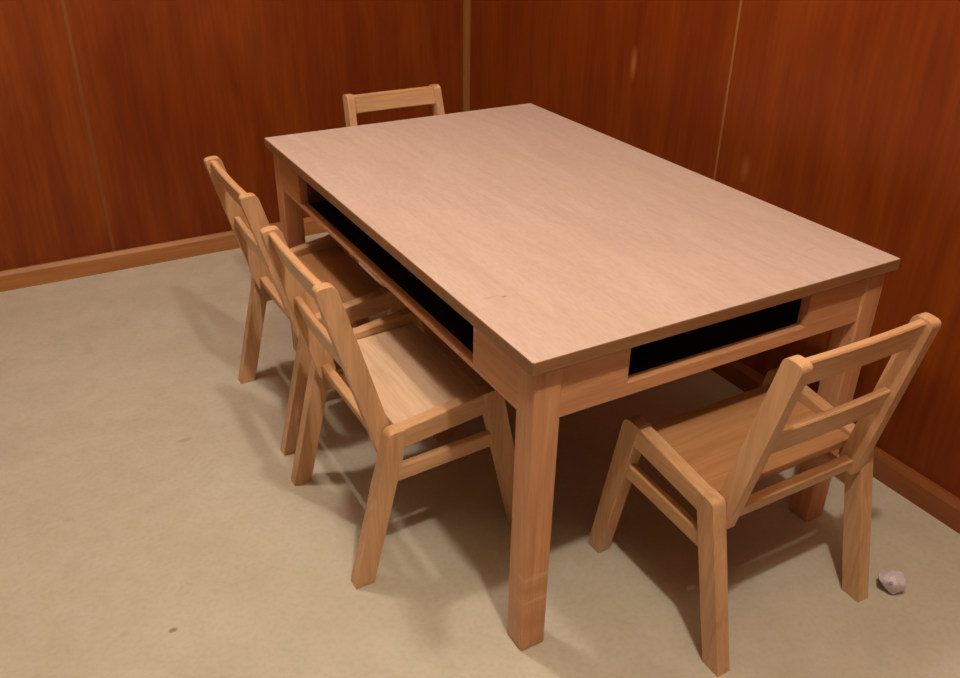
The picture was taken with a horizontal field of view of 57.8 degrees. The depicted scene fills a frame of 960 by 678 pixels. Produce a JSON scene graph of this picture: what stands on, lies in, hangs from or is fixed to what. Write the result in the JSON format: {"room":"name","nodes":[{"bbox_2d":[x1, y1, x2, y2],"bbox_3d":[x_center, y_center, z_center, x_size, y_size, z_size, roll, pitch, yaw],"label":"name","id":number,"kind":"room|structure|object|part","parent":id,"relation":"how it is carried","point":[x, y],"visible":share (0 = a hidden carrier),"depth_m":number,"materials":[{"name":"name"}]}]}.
{"room":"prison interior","nodes":[
{"label":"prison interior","id":0,"kind":"room"},
{"bbox_2d":[0,0,462,270],"bbox_3d":[-1.643,-1.215,2.229,3.631,2.420,0.100,-15,33,-26],"label":"wall","id":1,"kind":"structure","parent":0,"point":[169,86],"depth_m":2.86,"materials":[{"name":"brown wood"}]},
{"bbox_2d":[61,0,115,250],"bbox_3d":[-1.223,-1.325,2.372,0.010,2.354,0.001,-15,33,-26],"label":"trim","id":2,"kind":"structure","parent":1,"relation":"attached to","point":[62,1],"depth_m":2.73,"materials":[{"name":"brown wood"}]},
{"bbox_2d":[0,217,326,291],"bbox_3d":[-1.632,-0.162,2.759,3.631,0.066,0.015,-15,33,-26],"label":"baseboard","id":3,"kind":"structure","parent":1,"relation":"attached to","point":[45,273],"depth_m":2.96,"materials":[{"name":"brown wood"}]},
{"bbox_2d":[463,0,470,111],"bbox_3d":[-0.041,-1.630,2.954,0.020,2.354,0.020,-15,33,-26],"label":"trim","id":4,"kind":"structure","parent":1,"relation":"attached to","point":[466,3],"depth_m":3.26,"materials":[{"name":"brown wood"}]},
{"bbox_2d":[0,232,959,677],"bbox_3d":[-0.517,0.837,1.171,3.731,0.100,4.574,-15,33,-26],"label":"floor","id":5,"kind":"structure","parent":0,"point":[155,523],"depth_m":1.82,"materials":[{"name":"beige plastic"}]},
{"bbox_2d":[204,156,406,455],"bbox_3d":[-0.391,-0.127,2.148,0.417,0.635,0.392,-15,33,-26],"label":"child chair","id":6,"kind":"object","parent":5,"relation":"on","point":[361,295],"visible":0.7,"depth_m":2.08,"materials":[{"name":"brown wood"}]},
{"bbox_3d":[-0.589,-0.279,2.132,0.131,0.359,0.028,-20,35,-33],"label":"post","id":7,"kind":"part","parent":6,"relation":"part of","materials":[{"name":"brown wood"}]},
{"bbox_3d":[-0.597,-0.047,2.300,0.122,0.341,0.029,-15,33,-26],"label":"leg","id":8,"kind":"part","parent":6,"relation":"part of","materials":[{"name":"brown wood"}]},
{"bbox_3d":[-0.442,-0.150,1.905,0.131,0.359,0.028,-10,31,-19],"label":"post","id":9,"kind":"part","parent":6,"relation":"part of","materials":[{"name":"brown wood"}]},
{"bbox_3d":[-0.479,-0.084,2.116,0.027,0.029,0.296,-15,33,-26],"label":"rail","id":10,"kind":"part","parent":6,"relation":"part of","materials":[{"name":"brown wood"}]},
{"bbox_3d":[-0.419,0.110,2.026,0.122,0.341,0.029,-15,33,-26],"label":"leg","id":11,"kind":"part","parent":6,"relation":"part of","materials":[{"name":"brown wood"}]},
{"bbox_3d":[-0.472,-0.222,2.282,0.180,0.067,0.027,-15,33,-26],"label":"rail","id":12,"kind":"part","parent":6,"relation":"part of","materials":[{"name":"brown wood"}]},
{"bbox_3d":[-0.377,-0.142,2.150,0.198,0.026,0.334,-15,33,-26],"label":"seat","id":13,"kind":"part","parent":6,"relation":"part of","materials":[{"name":"brown wood"}]},
{"bbox_3d":[-0.354,-0.123,2.415,0.122,0.370,0.029,-15,33,-26],"label":"leg","id":14,"kind":"part","parent":6,"relation":"part of","materials":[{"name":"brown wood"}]},
{"bbox_3d":[-0.294,-0.066,2.007,0.180,0.067,0.027,-15,33,-26],"label":"rail","id":15,"kind":"part","parent":6,"relation":"part of","materials":[{"name":"brown wood"}]},
{"bbox_3d":[-0.176,0.033,2.140,0.122,0.370,0.029,-15,33,-26],"label":"leg","id":16,"kind":"part","parent":6,"relation":"part of","materials":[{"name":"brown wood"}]},
{"bbox_2d":[260,225,514,589],"bbox_3d":[-0.166,0.085,1.776,0.417,0.635,0.392,-15,33,-26],"label":"child chair","id":17,"kind":"object","parent":5,"relation":"on","point":[405,391],"visible":0.87,"depth_m":1.69,"materials":[{"name":"brown wood"}]},
{"bbox_3d":[-0.364,-0.067,1.759,0.131,0.359,0.028,-20,35,-33],"label":"post","id":18,"kind":"part","parent":17,"relation":"part of","materials":[{"name":"brown wood"}]},
{"bbox_3d":[-0.372,0.165,1.927,0.122,0.341,0.029,-15,33,-26],"label":"leg","id":19,"kind":"part","parent":17,"relation":"part of","materials":[{"name":"brown wood"}]},
{"bbox_3d":[-0.254,0.128,1.743,0.027,0.029,0.296,-15,33,-26],"label":"rail","id":20,"kind":"part","parent":17,"relation":"part of","materials":[{"name":"brown wood"}]},
{"bbox_3d":[-0.217,0.062,1.532,0.131,0.359,0.028,-10,31,-19],"label":"post","id":21,"kind":"part","parent":17,"relation":"part of","materials":[{"name":"brown wood"}]},
{"bbox_3d":[-0.247,-0.010,1.909,0.180,0.067,0.027,-15,33,-26],"label":"rail","id":22,"kind":"part","parent":17,"relation":"part of","materials":[{"name":"brown wood"}]},
{"bbox_3d":[-0.194,0.321,1.653,0.122,0.341,0.029,-15,33,-26],"label":"leg","id":23,"kind":"part","parent":17,"relation":"part of","materials":[{"name":"brown wood"}]},
{"bbox_3d":[-0.152,0.070,1.777,0.198,0.026,0.334,-15,33,-26],"label":"seat","id":24,"kind":"part","parent":17,"relation":"part of","materials":[{"name":"brown wood"}]},
{"bbox_3d":[-0.129,0.088,2.042,0.122,0.370,0.029,-15,33,-26],"label":"leg","id":25,"kind":"part","parent":17,"relation":"part of","materials":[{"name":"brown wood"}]},
{"bbox_3d":[-0.069,0.146,1.634,0.180,0.067,0.027,-15,33,-26],"label":"rail","id":26,"kind":"part","parent":17,"relation":"part of","materials":[{"name":"brown wood"}]},
{"bbox_3d":[0.049,0.245,1.767,0.122,0.370,0.029,-15,33,-26],"label":"leg","id":27,"kind":"part","parent":17,"relation":"part of","materials":[{"name":"brown wood"}]},
{"bbox_2d":[343,84,444,314],"bbox_3d":[-0.175,-0.395,2.635,0.392,0.635,0.417,-15,33,-26],"label":"child chair","id":28,"kind":"object","parent":5,"relation":"on","point":[431,94],"visible":0.2,"depth_m":2.63,"materials":[{"name":"brown wood"}]},
{"bbox_3d":[-0.374,-0.543,2.613,0.028,0.359,0.131,-10,31,-19],"label":"post","id":29,"kind":"part","parent":28,"relation":"part of","materials":[{"name":"brown wood"}]},
{"bbox_3d":[-0.114,-0.612,2.743,0.028,0.359,0.131,-20,35,-33],"label":"post","id":30,"kind":"part","parent":28,"relation":"part of","materials":[{"name":"brown wood"}]},
{"bbox_2d":[264,103,900,650],"bbox_3d":[0.108,-0.060,2.059,0.804,0.620,1.275,-15,33,-26],"label":"table","id":31,"kind":"object","parent":5,"relation":"on","point":[572,266],"visible":0.96,"depth_m":1.63,"materials":[{"name":"laminate"}]},
{"bbox_3d":[-0.503,-0.228,2.365,0.051,0.596,0.051,-15,33,-26],"label":"leg","id":32,"kind":"part","parent":31,"relation":"part of","materials":[{"name":"brown wood"}]},
{"bbox_3d":[0.087,0.289,1.456,0.051,0.596,0.051,-15,33,-26],"label":"leg","id":33,"kind":"part","parent":31,"relation":"part of","materials":[{"name":"brown wood"}]},
{"bbox_3d":[0.723,0.122,1.774,0.051,0.596,0.051,-15,33,-26],"label":"leg","id":34,"kind":"part","parent":31,"relation":"part of","materials":[{"name":"brown wood"}]},
{"bbox_2d":[588,312,940,676],"bbox_3d":[0.496,0.193,1.602,0.401,0.635,0.401,-15,33,-26],"label":"child chair","id":35,"kind":"object","parent":5,"relation":"on","point":[715,454],"visible":1,"depth_m":1.51,"materials":[{"name":"brown wood"}]},
{"bbox_3d":[0.267,0.290,1.693,0.033,0.370,0.125,-11,31,-21],"label":"leg","id":36,"kind":"part","parent":35,"relation":"part of","materials":[{"name":"brown wood"}]},
{"bbox_3d":[0.334,0.220,1.514,0.028,0.067,0.180,-15,33,-26],"label":"rail","id":37,"kind":"part","parent":35,"relation":"part of","materials":[{"name":"brown wood"}]},
{"bbox_3d":[0.402,0.420,1.493,0.033,0.341,0.115,-19,35,-31],"label":"leg","id":38,"kind":"part","parent":35,"relation":"part of","materials":[{"name":"brown wood"}]},
{"bbox_3d":[0.488,0.179,1.601,0.334,0.026,0.198,-15,33,-26],"label":"seat","id":39,"kind":"part","parent":35,"relation":"part of","materials":[{"name":"brown wood"}]},
{"bbox_3d":[0.433,0.170,1.357,0.025,0.359,0.114,-17,34,-29],"label":"post","id":40,"kind":"part","parent":35,"relation":"part of","materials":[{"name":"brown wood"}]},
{"bbox_3d":[0.583,0.207,1.851,0.033,0.370,0.125,-11,31,-21],"label":"leg","id":41,"kind":"part","parent":35,"relation":"part of","materials":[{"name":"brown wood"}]},
{"bbox_3d":[0.546,0.260,1.531,0.296,0.029,0.026,-15,33,-26],"label":"rail","id":42,"kind":"part","parent":35,"relation":"part of","materials":[{"name":"brown wood"}]},
{"bbox_3d":[0.650,0.137,1.672,0.028,0.067,0.180,-15,33,-26],"label":"rail","id":43,"kind":"part","parent":35,"relation":"part of","materials":[{"name":"brown wood"}]},
{"bbox_3d":[0.718,0.337,1.651,0.033,0.341,0.115,-19,35,-31],"label":"leg","id":44,"kind":"part","parent":35,"relation":"part of","materials":[{"name":"brown wood"}]},
{"bbox_3d":[0.693,0.102,1.488,0.032,0.359,0.120,-6,30,-12],"label":"post","id":45,"kind":"part","parent":35,"relation":"part of","materials":[{"name":"brown wood"}]},
{"bbox_2d":[877,570,905,593],"bbox_3d":[0.807,0.473,1.708,0.054,0.050,0.050,-12,32,-22],"label":"paper scrap","id":46,"kind":"object","parent":5,"relation":"on","point":[894,582],"visible":1,"depth_m":1.69,"materials":[{"name":"white paper"}]},
{"bbox_2d":[470,0,959,497],"bbox_3d":[1.081,-0.678,1.349,0.100,2.420,4.574,-15,33,-26],"label":"wall","id":47,"kind":"structure","parent":0,"point":[842,116],"depth_m":2.00,"materials":[{"name":"brown wood"}]},
{"bbox_2d":[713,0,742,179],"bbox_3d":[0.629,-1.053,1.940,0.002,2.356,0.006,-15,33,-26],"label":"trim","id":48,"kind":"structure","parent":47,"relation":"attached to","point":[740,5],"depth_m":2.18,"materials":[{"name":"brown wood"}]},
{"bbox_2d":[710,360,959,533],"bbox_3d":[1.040,0.389,1.852,0.022,0.064,4.460,-15,33,-26],"label":"baseboard","id":49,"kind":"structure","parent":47,"relation":"attached to","point":[938,502],"depth_m":1.96,"materials":[{"name":"brown wood"}]}
]}

